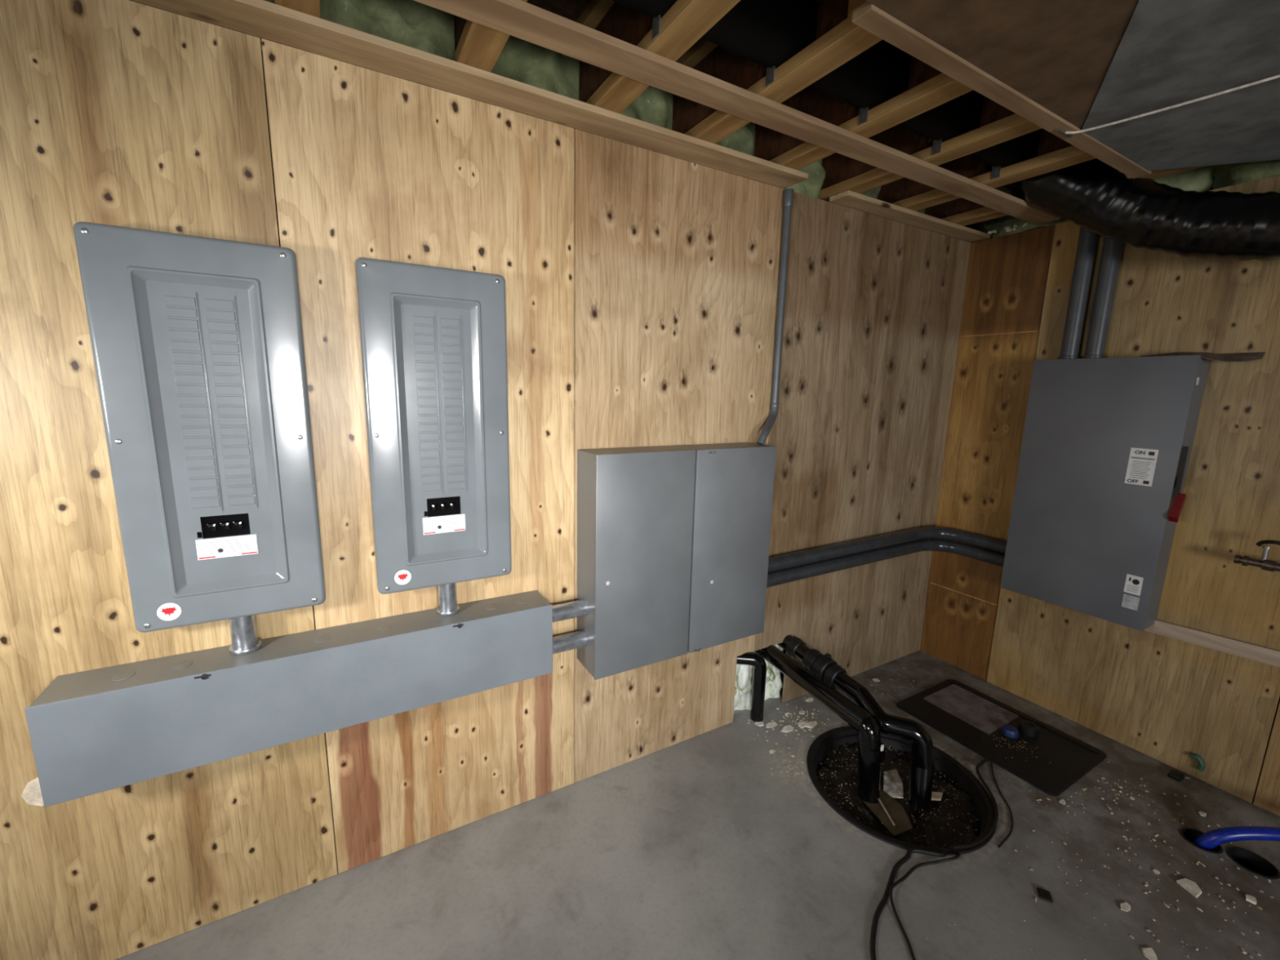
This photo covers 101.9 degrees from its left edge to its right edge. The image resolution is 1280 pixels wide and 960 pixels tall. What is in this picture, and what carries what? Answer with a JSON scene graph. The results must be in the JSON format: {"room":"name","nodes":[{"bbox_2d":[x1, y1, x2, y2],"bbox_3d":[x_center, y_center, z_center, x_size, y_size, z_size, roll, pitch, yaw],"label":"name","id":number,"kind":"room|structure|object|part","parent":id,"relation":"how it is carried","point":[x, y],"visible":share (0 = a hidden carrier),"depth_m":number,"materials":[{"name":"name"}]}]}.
{"room":"electrical room","nodes":[
{"label":"electrical room","id":0,"kind":"room"},
{"bbox_2d":[0,0,970,959],"bbox_3d":[-1.473,-0.028,1.236,7.678,2.720,0.141,-4,12,-30],"label":"wall","id":1,"kind":"structure","parent":0,"point":[642,285],"depth_m":1.58,"materials":[{"name":"beige wood"}]},
{"bbox_2d":[73,221,325,632],"bbox_3d":[-1.071,-0.108,1.323,0.402,0.951,0.088,-4,12,-30],"label":"breaker panel","id":2,"kind":"object","parent":1,"relation":"attached to","point":[197,342],"visible":1,"depth_m":1.28,"materials":[{"name":"grey metal"}]},
{"bbox_2d":[198,555,215,559],"bbox_3d":[-1.106,0.199,1.328,0.034,0.004,0.001,-4,12,-30],"label":"print","id":3,"kind":"object","parent":2,"relation":"attached to","point":[199,557],"depth_m":1.33},
{"bbox_3d":[-1.060,-0.103,1.303,0.189,0.735,0.013,-4,12,-30],"label":"door","id":4,"kind":"part","parent":2,"relation":"part of","materials":[{"name":"grey metal"}]},
{"bbox_2d":[241,551,257,554],"bbox_3d":[-1.030,0.193,1.371,0.034,0.004,0.001,-4,12,-30],"label":"print","id":5,"kind":"object","parent":2,"relation":"attached to","point":[242,553],"depth_m":1.37},
{"bbox_2d":[24,590,552,807],"bbox_3d":[-0.866,0.573,1.534,1.227,0.250,0.154,-4,12,-30],"label":"gutter","id":6,"kind":"object","parent":1,"relation":"attached to","point":[93,731],"visible":1,"depth_m":1.39,"materials":[{"name":"grey metal"}]},
{"bbox_2d":[228,614,262,654],"bbox_3d":[-1.076,0.401,1.410,0.072,0.122,0.072,-4,12,-30],"label":"conduit nipple","id":7,"kind":"object","parent":6,"relation":"attached to","point":[243,630],"visible":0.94,"depth_m":1.39,"materials":[{"name":"metal"}]},
{"bbox_2d":[435,582,459,616],"bbox_3d":[-0.620,0.366,1.671,0.072,0.122,0.072,-4,12,-30],"label":"conduit nipple","id":8,"kind":"object","parent":6,"relation":"attached to","point":[446,593],"visible":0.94,"depth_m":1.65,"materials":[{"name":"metal"}]},
{"bbox_2d":[355,257,511,594],"bbox_3d":[-0.609,-0.144,1.587,0.402,0.951,0.088,-4,12,-30],"label":"breaker panel","id":9,"kind":"object","parent":1,"relation":"attached to","point":[433,340],"visible":1,"depth_m":1.55,"materials":[{"name":"grey metal"}]},
{"bbox_3d":[-0.598,-0.139,1.568,0.189,0.735,0.013,-4,12,-30],"label":"door","id":10,"kind":"part","parent":9,"relation":"part of","materials":[{"name":"grey metal"}]},
{"bbox_2d":[132,0,808,188],"bbox_3d":[-1.952,-0.999,0.612,5.962,0.019,0.127,-4,12,-30],"label":"wooden beam","id":11,"kind":"structure","parent":1,"relation":"attached to","point":[263,19],"depth_m":1.42,"materials":[{"name":"brown wood"}]},
{"bbox_2d":[129,0,960,239],"bbox_3d":[0.293,-1.339,1.976,3.554,0.316,0.150,-5,12,-30],"label":"insulation","id":12,"kind":"object","parent":1,"relation":"attached to","point":[413,24],"visible":0.09,"depth_m":1.62},
{"bbox_2d":[577,442,776,679],"bbox_3d":[0.157,0.278,2.065,0.809,0.817,0.177,-4,12,-30],"label":"electrical box","id":13,"kind":"object","parent":1,"relation":"attached to","point":[673,541],"visible":1,"depth_m":1.95,"materials":[{"name":"grey metal"}]},
{"bbox_2d":[552,630,587,654],"bbox_3d":[-0.270,0.591,1.887,0.152,0.058,0.058,-4,12,-30],"label":"conduit nipple","id":14,"kind":"object","parent":13,"relation":"attached to","point":[575,640],"visible":0.66,"depth_m":1.87,"materials":[{"name":"metal"}]},
{"bbox_2d":[552,599,588,622],"bbox_3d":[-0.267,0.471,1.866,0.152,0.058,0.058,-4,12,-30],"label":"conduit nipple","id":15,"kind":"object","parent":13,"relation":"attached to","point":[566,611],"visible":0.66,"depth_m":1.85,"materials":[{"name":"metal"}]},
{"bbox_3d":[0.020,0.303,1.901,0.406,0.817,0.012,-4,12,-30],"label":"door","id":16,"kind":"part","parent":13,"relation":"part of","materials":[{"name":"grey metal"}]},
{"bbox_3d":[0.373,0.275,2.101,0.398,0.815,0.015,-4,12,-30],"label":"door","id":17,"kind":"part","parent":13,"relation":"part of","materials":[{"name":"grey metal"}]},
{"bbox_2d":[733,644,782,711],"bbox_3d":[0.572,0.975,2.604,0.380,0.360,0.084,-4,12,-30],"label":"foam","id":18,"kind":"object","parent":1,"relation":"attached to","point":[744,675],"visible":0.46,"depth_m":2.60,"materials":[{"name":"white plastic"}]},
{"bbox_2d":[756,188,794,444],"bbox_3d":[0.562,-0.668,2.162,0.043,1.041,0.188,7,12,30],"label":"conduit","id":19,"kind":"object","parent":1,"relation":"attached to","point":[788,198],"visible":0.99,"depth_m":2.19,"materials":[{"name":"grey metal"}]},
{"bbox_2d":[755,644,885,804],"bbox_3d":[0.777,1.049,2.343,0.099,0.390,0.720,-4,12,-30],"label":"pipe","id":20,"kind":"object","parent":1,"relation":"attached to","point":[871,750],"visible":0.99,"depth_m":2.11,"materials":[{"name":"black plastic"}]},
{"bbox_2d":[777,635,933,809],"bbox_3d":[0.919,1.036,2.354,0.175,0.426,0.836,-4,12,-30],"label":"pipe","id":21,"kind":"object","parent":1,"relation":"attached to","point":[823,666],"visible":0.95,"depth_m":2.10,"materials":[{"name":"black plastic"}]},
{"bbox_2d":[766,539,1004,587],"bbox_3d":[1.223,0.450,2.558,1.503,0.084,0.450,-4,12,-30],"label":"conduit","id":22,"kind":"object","parent":1,"relation":"attached to","point":[782,576],"visible":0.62,"depth_m":2.75,"materials":[{"name":"grey plastic"}]},
{"bbox_2d":[767,526,1007,572],"bbox_3d":[1.225,0.377,2.545,1.503,0.084,0.450,-4,12,-30],"label":"conduit","id":23,"kind":"object","parent":1,"relation":"attached to","point":[785,561],"visible":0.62,"depth_m":2.73,"materials":[{"name":"grey plastic"}]},
{"bbox_2d":[829,190,990,242],"bbox_3d":[1.342,-1.260,2.514,1.128,0.019,0.099,-4,12,-30],"label":"trim","id":24,"kind":"structure","parent":1,"relation":"attached to","point":[848,198],"depth_m":2.44,"materials":[{"name":"brown wood"}]},
{"bbox_2d":[526,0,857,108],"bbox_3d":[-0.118,-0.948,-1.257,7.678,0.020,5.440,-4,12,-30],"label":"ceiling","id":25,"kind":"structure","parent":0,"point":[571,10],"depth_m":1.58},
{"bbox_2d":[274,0,321,55],"bbox_3d":[0.400,-0.849,-0.849,0.093,0.300,5.185,-4,12,-30],"label":"joist","id":26,"kind":"object","parent":25,"relation":"attached to","point":[312,7],"visible":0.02,"depth_m":1.19,"materials":[{"name":"wood"}]},
{"bbox_2d":[444,0,527,100],"bbox_3d":[0.746,-0.876,-0.651,0.093,0.300,5.185,-4,12,-30],"label":"joist","id":27,"kind":"object","parent":25,"relation":"attached to","point":[477,46],"visible":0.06,"depth_m":1.33,"materials":[{"name":"wood"}]},
{"bbox_2d":[572,0,740,134],"bbox_3d":[1.092,-0.903,-0.453,0.093,0.300,5.185,-4,12,-30],"label":"joist","id":28,"kind":"object","parent":25,"relation":"attached to","point":[669,37],"visible":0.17,"depth_m":1.44,"materials":[{"name":"wood"}]},
{"bbox_2d":[662,0,882,160],"bbox_3d":[1.417,-0.928,-0.267,0.093,0.300,5.185,-4,12,-30],"label":"joist","id":29,"kind":"object","parent":25,"relation":"attached to","point":[838,40],"visible":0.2,"depth_m":1.48,"materials":[{"name":"wood"}]},
{"bbox_2d":[413,0,1061,224],"bbox_3d":[-1.211,-0.992,0.668,7.300,0.019,0.100,-4,12,-30],"label":"wooden board","id":30,"kind":"object","parent":29,"relation":"attached to","point":[522,20],"visible":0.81,"depth_m":1.45,"materials":[{"name":"brown wood"}]},
{"bbox_2d":[866,0,1137,128],"bbox_3d":[-0.919,-0.736,-0.744,6.371,0.013,1.847,-4,12,-30],"label":"ceiling panel","id":31,"kind":"object","parent":29,"relation":"attached to","point":[1058,54],"visible":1,"depth_m":1.21,"materials":[{"name":"brown wood"}]},
{"bbox_2d":[750,55,973,183],"bbox_3d":[1.763,-0.956,-0.068,0.093,0.300,5.185,-4,12,-30],"label":"joist","id":32,"kind":"object","parent":25,"relation":"attached to","point":[929,88],"visible":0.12,"depth_m":1.72,"materials":[{"name":"wood"}]},
{"bbox_2d":[851,0,1151,178],"bbox_3d":[1.181,-1.089,1.540,1.600,0.023,0.052,-4,12,-30],"label":"wooden board","id":33,"kind":"object","parent":32,"relation":"attached to","point":[868,16],"visible":0.89,"depth_m":1.37,"materials":[{"name":"brown wood"}]},
{"bbox_2d":[817,95,1041,203],"bbox_3d":[2.110,-0.983,0.130,0.093,0.300,5.185,-4,12,-30],"label":"joist","id":34,"kind":"object","parent":25,"relation":"attached to","point":[999,124],"visible":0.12,"depth_m":1.94,"materials":[{"name":"wood"}]},
{"bbox_2d":[1081,0,1279,170],"bbox_3d":[0.764,-0.866,0.221,4.340,0.013,1.847,-4,12,-30],"label":"ceiling panel","id":35,"kind":"object","parent":34,"relation":"attached to","point":[1168,53],"visible":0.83,"depth_m":1.38,"materials":[{"name":"metal"}]},
{"bbox_2d":[1055,74,1279,137],"bbox_3d":[1.846,-0.957,0.982,0.090,0.021,1.696,-7,13,-38],"label":"cord","id":36,"kind":"object","parent":35,"relation":"hanging from","point":[1067,134],"visible":1,"depth_m":1.46,"materials":[{"name":"plastic"}]},
{"bbox_2d":[871,128,1096,218],"bbox_3d":[2.456,-1.010,0.328,0.093,0.300,5.185,-4,12,-30],"label":"joist","id":37,"kind":"object","parent":25,"relation":"attached to","point":[1054,153],"visible":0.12,"depth_m":2.10,"materials":[{"name":"wood"}]},
{"bbox_2d":[920,165,1206,232],"bbox_3d":[2.802,-1.037,0.526,0.093,0.300,5.185,-4,12,-30],"label":"joist","id":38,"kind":"object","parent":25,"relation":"attached to","point":[962,211],"visible":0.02,"depth_m":2.54,"materials":[{"name":"wood"}]},
{"bbox_2d":[985,158,1279,261],"bbox_3d":[2.192,-1.067,1.659,0.397,0.675,2.170,-6,13,-37],"label":"flexible duct","id":39,"kind":"object","parent":25,"relation":"hanging from","point":[1093,194],"visible":0.64,"depth_m":1.97,"materials":[{"name":"black plastic"}]},
{"bbox_2d":[115,646,1279,959],"bbox_3d":[-0.166,1.800,-0.775,7.700,0.120,5.420,-4,12,-30],"label":"floor","id":40,"kind":"structure","parent":0,"point":[578,870],"depth_m":1.72,"materials":[{"name":"concrete"}]},
{"bbox_2d":[736,652,766,722],"bbox_3d":[0.528,0.992,2.512,0.156,0.349,0.062,2,10,1],"label":"drain pipe","id":41,"kind":"object","parent":40,"relation":"on","point":[757,661],"visible":0.94,"depth_m":2.48,"materials":[{"name":"black plastic"}]},
{"bbox_2d":[754,721,764,726],"bbox_3d":[0.579,1.173,2.503,0.041,0.004,0.039,10,13,41],"label":"scrap","id":42,"kind":"object","parent":40,"relation":"on","point":[760,723],"visible":1,"depth_m":2.50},
{"bbox_2d":[765,721,777,728],"bbox_3d":[0.628,1.176,2.493,0.064,0.004,0.034,-4,12,-30],"label":"scrap","id":43,"kind":"object","parent":40,"relation":"on","point":[773,724],"visible":1,"depth_m":2.49,"materials":[{"name":"beige stone"}]},
{"bbox_2d":[781,724,794,732],"bbox_3d":[0.697,1.181,2.463,0.069,0.007,0.047,-4,12,-30],"label":"scrap","id":44,"kind":"object","parent":40,"relation":"on","point":[788,728],"visible":1,"depth_m":2.46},
{"bbox_2d":[799,710,805,714],"bbox_3d":[0.812,1.162,2.598,0.034,0.004,0.028,3,10,9],"label":"scrap","id":45,"kind":"object","parent":40,"relation":"on","point":[802,712],"visible":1,"depth_m":2.60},
{"bbox_2d":[797,721,808,728],"bbox_3d":[0.786,1.177,2.505,0.061,0.006,0.037,-4,12,-30],"label":"scrap","id":46,"kind":"object","parent":40,"relation":"on","point":[801,724],"visible":1,"depth_m":2.50,"materials":[{"name":"beige stone"}]},
{"bbox_2d":[805,697,813,702],"bbox_3d":[0.884,1.145,2.704,0.048,0.004,0.035,-4,12,-30],"label":"scrap","id":47,"kind":"object","parent":40,"relation":"on","point":[808,700],"visible":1,"depth_m":2.70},
{"bbox_2d":[805,720,817,728],"bbox_3d":[0.827,1.178,2.505,0.078,0.005,0.035,-7,13,-39],"label":"scrap","id":48,"kind":"object","parent":40,"relation":"on","point":[811,724],"visible":1,"depth_m":2.50,"materials":[{"name":"beige stone"}]},
{"bbox_2d":[806,725,996,855],"bbox_3d":[1.054,1.421,2.186,0.702,0.371,0.702,-4,12,-30],"label":"rim","id":49,"kind":"object","parent":40,"relation":"in","point":[832,740],"visible":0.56,"depth_m":2.19,"materials":[{"name":"black plastic"}]},
{"bbox_2d":[817,742,979,847],"bbox_3d":[1.057,1.300,2.164,0.588,0.040,0.588,-4,12,-30],"label":"gravel","id":50,"kind":"object","parent":49,"relation":"in","point":[959,824],"visible":0.62,"depth_m":2.11,"materials":[{"name":"black gravel"}]},
{"bbox_2d":[864,788,912,836],"bbox_3d":[0.973,1.304,2.039,0.157,0.008,0.184,-4,12,-30],"label":"wood offcut","id":51,"kind":"object","parent":50,"relation":"on","point":[896,811],"visible":0.94,"depth_m":2.02,"materials":[{"name":"brown wood"}]},
{"bbox_2d":[878,798,895,825],"bbox_3d":[0.959,1.288,2.047,0.008,0.016,0.163,1,10,-2],"label":"wooden stick","id":52,"kind":"object","parent":51,"relation":"on","point":[879,800],"visible":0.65,"depth_m":2.02,"materials":[{"name":"beige wood"}]},
{"bbox_2d":[883,768,903,798],"bbox_3d":[1.067,1.276,2.192,0.074,0.006,0.178,6,11,24],"label":"scrap","id":53,"kind":"object","parent":50,"relation":"on","point":[892,783],"visible":1,"depth_m":2.17,"materials":[{"name":"grey stone"}]},
{"bbox_2d":[819,744,977,847],"bbox_3d":[1.057,1.294,2.165,0.587,0.004,0.580,-4,12,-30],"label":"grit","id":54,"kind":"object","parent":50,"relation":"on","point":[844,744],"visible":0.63,"depth_m":2.16,"materials":[{"name":"beige gravel"}]},
{"bbox_2d":[931,791,942,800],"bbox_3d":[1.202,1.290,2.119,0.083,0.010,0.035,2,10,2],"label":"wood offcut","id":55,"kind":"object","parent":50,"relation":"on","point":[936,796],"visible":0.64,"depth_m":2.11,"materials":[{"name":"beige wood"}]},
{"bbox_2d":[870,823,946,959],"bbox_3d":[0.815,1.353,1.583,0.181,0.063,0.956,7,12,31],"label":"power cord","id":56,"kind":"object","parent":40,"relation":"on","point":[882,903],"visible":0.96,"depth_m":1.71,"materials":[{"name":"black rubber"}]},
{"bbox_2d":[888,826,960,959],"bbox_3d":[0.901,1.342,1.637,0.211,0.064,0.832,7,11,28],"label":"power cord","id":57,"kind":"object","parent":40,"relation":"on","point":[911,870],"visible":0.93,"depth_m":1.71,"materials":[{"name":"black rubber"}]},
{"bbox_2d":[643,667,1273,959],"bbox_3d":[0.937,1.342,1.606,2.939,0.011,1.982,-7,13,-38],"label":"crumbs","id":58,"kind":"object","parent":40,"relation":"on","point":[789,713],"visible":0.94,"depth_m":1.90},
{"bbox_2d":[951,756,998,848],"bbox_3d":[1.341,1.262,2.030,0.110,0.029,0.655,10,13,40],"label":"power cord","id":59,"kind":"object","parent":40,"relation":"on","point":[991,829],"visible":1,"depth_m":1.94,"materials":[{"name":"black rubber"}]},
{"bbox_2d":[896,679,1106,796],"bbox_3d":[1.709,1.175,2.502,0.517,0.051,0.704,-4,12,-30],"label":"pit cover","id":60,"kind":"object","parent":40,"relation":"on","point":[958,711],"depth_m":2.43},
{"bbox_3d":[1.747,1.183,2.453,0.068,0.034,0.068,-4,12,-30],"label":"cap","id":61,"kind":"part","parent":60,"relation":"part of","materials":[{"name":"blue plastic"}]},
{"bbox_2d":[988,727,1050,763],"bbox_3d":[1.705,1.208,2.383,0.214,0.006,0.229,3,10,8],"label":"sawdust","id":62,"kind":"object","parent":60,"relation":"on","point":[1000,727],"visible":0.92,"depth_m":2.37},
{"bbox_3d":[1.848,1.179,2.471,0.080,0.040,0.080,-4,12,-30],"label":"cap","id":63,"kind":"part","parent":60,"relation":"part of","materials":[{"name":"black plastic"}]},
{"bbox_2d":[991,760,1013,848],"bbox_3d":[1.428,1.272,2.047,0.057,0.006,0.511,7,12,30],"label":"power cord","id":64,"kind":"object","parent":40,"relation":"on","point":[1004,799],"visible":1,"depth_m":2.00,"materials":[{"name":"black rubber"}]},
{"bbox_2d":[1036,887,1053,902],"bbox_3d":[1.302,1.335,1.671,0.035,0.007,0.040,6,11,25],"label":"square","id":65,"kind":"object","parent":40,"relation":"on","point":[1044,895],"visible":1,"depth_m":1.67,"materials":[{"name":"black"}]},
{"bbox_2d":[1059,799,1065,804],"bbox_3d":[1.680,1.276,2.062,0.028,0.004,0.019,-4,12,-30],"label":"scrap","id":66,"kind":"object","parent":40,"relation":"on","point":[1061,801],"visible":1,"depth_m":2.06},
{"bbox_2d":[1120,902,1130,911],"bbox_3d":[1.531,1.347,1.640,0.047,0.004,0.024,-4,12,-30],"label":"scrap","id":67,"kind":"object","parent":40,"relation":"on","point":[1125,906],"visible":1,"depth_m":1.64,"materials":[{"name":"grey concrete"}]},
{"bbox_2d":[1141,947,1157,959],"bbox_3d":[1.474,1.370,1.504,0.032,0.004,0.047,5,11,18],"label":"scrap","id":68,"kind":"object","parent":40,"relation":"on","point":[1148,953],"visible":1,"depth_m":1.50,"materials":[{"name":"grey concrete"}]},
{"bbox_2d":[1152,868,1159,874],"bbox_3d":[1.752,1.331,1.764,0.027,0.003,0.020,-4,12,-30],"label":"scrap","id":69,"kind":"object","parent":40,"relation":"on","point":[1155,871],"visible":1,"depth_m":1.76,"materials":[{"name":"beige concrete"}]},
{"bbox_2d":[1167,768,1185,781],"bbox_3d":[2.285,1.257,2.213,0.060,0.017,0.040,-4,12,-30],"label":"plug","id":70,"kind":"object","parent":40,"relation":"on","point":[1174,774],"visible":1,"depth_m":2.21,"materials":[{"name":"black plastic"}]},
{"bbox_2d":[1176,878,1201,897],"bbox_3d":[1.816,1.340,1.707,0.058,0.008,0.056,-1,10,-13],"label":"scrap","id":71,"kind":"object","parent":40,"relation":"on","point":[1191,886],"visible":1,"depth_m":1.71,"materials":[{"name":"grey concrete"}]},
{"bbox_2d":[1179,827,1222,853],"bbox_3d":[2.047,1.370,1.907,0.107,0.114,0.107,-4,12,-30],"label":"pipe sleeve","id":72,"kind":"object","parent":40,"relation":"in","point":[1189,834],"visible":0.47,"depth_m":1.94,"materials":[{"name":"black rubber"}]},
{"bbox_2d":[1192,826,1279,850],"bbox_3d":[2.315,1.328,1.787,0.639,0.234,0.095,6,11,26],"label":"tube","id":73,"kind":"object","parent":72,"relation":"in","point":[1209,840],"visible":0.73,"depth_m":1.84,"materials":[{"name":"blue plastic"}]},
{"bbox_2d":[1198,811,1206,816],"bbox_3d":[2.183,1.296,2.017,0.033,0.003,0.020,-4,12,-30],"label":"scrap","id":74,"kind":"object","parent":40,"relation":"on","point":[1201,813],"visible":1,"depth_m":2.02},
{"bbox_2d":[1245,894,1256,905],"bbox_3d":[1.970,1.351,1.675,0.031,0.005,0.024,-8,14,-43],"label":"scrap","id":75,"kind":"object","parent":40,"relation":"on","point":[1249,898],"visible":1,"depth_m":1.67,"materials":[{"name":"grey concrete"}]},
{"bbox_2d":[1226,846,1279,879],"bbox_3d":[2.135,1.387,1.821,0.121,0.114,0.121,-4,12,-30],"label":"pipe sleeve","id":76,"kind":"object","parent":40,"relation":"in","point":[1251,861],"visible":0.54,"depth_m":1.84,"materials":[{"name":"black rubber"}]},
{"bbox_2d":[920,175,1279,816],"bbox_3d":[3.133,0.147,0.838,0.120,2.720,5.400,-4,12,-30],"label":"wall","id":77,"kind":"structure","parent":0,"point":[1166,700],"depth_m":2.29,"materials":[{"name":"beige wood"}]},
{"bbox_2d":[987,222,1027,234],"bbox_3d":[1.888,-1.285,2.671,0.055,0.035,0.196,-4,12,-30],"label":"drip","id":78,"kind":"object","parent":77,"relation":"on","point":[1008,229],"visible":1,"depth_m":2.65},
{"bbox_2d":[1057,226,1098,359],"bbox_3d":[2.037,-0.992,2.384,0.082,0.864,0.082,-4,12,-30],"label":"conduit","id":79,"kind":"object","parent":77,"relation":"attached to","point":[1087,240],"visible":0.5,"depth_m":2.39,"materials":[{"name":"grey metal"}]},
{"bbox_2d":[1082,237,1124,358],"bbox_3d":[2.085,-0.977,2.302,0.082,0.864,0.082,-4,12,-30],"label":"conduit","id":80,"kind":"object","parent":77,"relation":"attached to","point":[1112,250],"visible":0.48,"depth_m":2.31,"materials":[{"name":"grey metal"}]},
{"bbox_2d":[1000,355,1210,631],"bbox_3d":[2.083,0.034,2.369,0.164,1.149,0.595,-4,12,-30],"label":"safety disconnect","id":81,"kind":"object","parent":77,"relation":"attached to","point":[1099,500],"visible":1,"depth_m":2.29,"materials":[{"name":"grey metal"}]},
{"bbox_3d":[2.177,0.111,2.106,0.057,0.117,0.028,-4,12,-30],"label":"red handle","id":82,"kind":"part","parent":81,"relation":"part of","materials":[{"name":"plastic"}]},
{"bbox_3d":[2.186,-0.031,2.098,0.023,0.210,0.012,-4,12,-30],"label":"operating arm","id":83,"kind":"part","parent":81,"relation":"part of"},
{"bbox_2d":[1141,351,1265,362],"bbox_3d":[2.225,-0.494,2.089,0.116,0.051,0.355,-4,12,-30],"label":"scrap","id":84,"kind":"object","parent":81,"relation":"on","point":[1235,357],"visible":0.94,"depth_m":2.00,"materials":[{"name":"brown wood"}]},
{"bbox_2d":[976,160,1279,241],"bbox_3d":[2.290,-1.299,2.006,0.176,0.316,1.900,-4,12,-30],"label":"insulation","id":85,"kind":"object","parent":77,"relation":"attached to","point":[1198,180],"visible":0.12,"depth_m":2.12},
{"bbox_2d":[1190,753,1205,771],"bbox_3d":[2.354,1.191,2.193,0.022,0.063,0.048,-4,12,-30],"label":"strip","id":86,"kind":"object","parent":77,"relation":"attached to","point":[1201,766],"visible":1,"depth_m":2.18,"materials":[{"name":"green plastic"}]},
{"bbox_2d":[1144,618,1279,666],"bbox_3d":[2.594,0.716,1.716,0.019,0.134,1.450,-4,12,-30],"label":"board","id":87,"kind":"object","parent":77,"relation":"attached to","point":[1265,655],"visible":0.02,"depth_m":2.11,"materials":[{"name":"beige wood"}]},
{"bbox_2d":[1233,540,1279,572],"bbox_3d":[2.410,0.301,1.817,0.107,0.117,0.432,-8,13,-41],"label":"tap","id":88,"kind":"object","parent":77,"relation":"attached to","point":[1265,564],"visible":1,"depth_m":1.93,"materials":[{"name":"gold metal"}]},
{"bbox_3d":[2.330,0.273,1.935,0.021,0.055,0.021,-4,12,-30],"label":"valve stem","id":89,"kind":"part","parent":88,"relation":"part of","materials":[{"name":"metal"}]},
{"bbox_3d":[2.337,0.238,1.917,0.014,0.033,0.085,-4,12,-30],"label":"lever","id":90,"kind":"part","parent":88,"relation":"part of","materials":[{"name":"black metal"}]}
]}

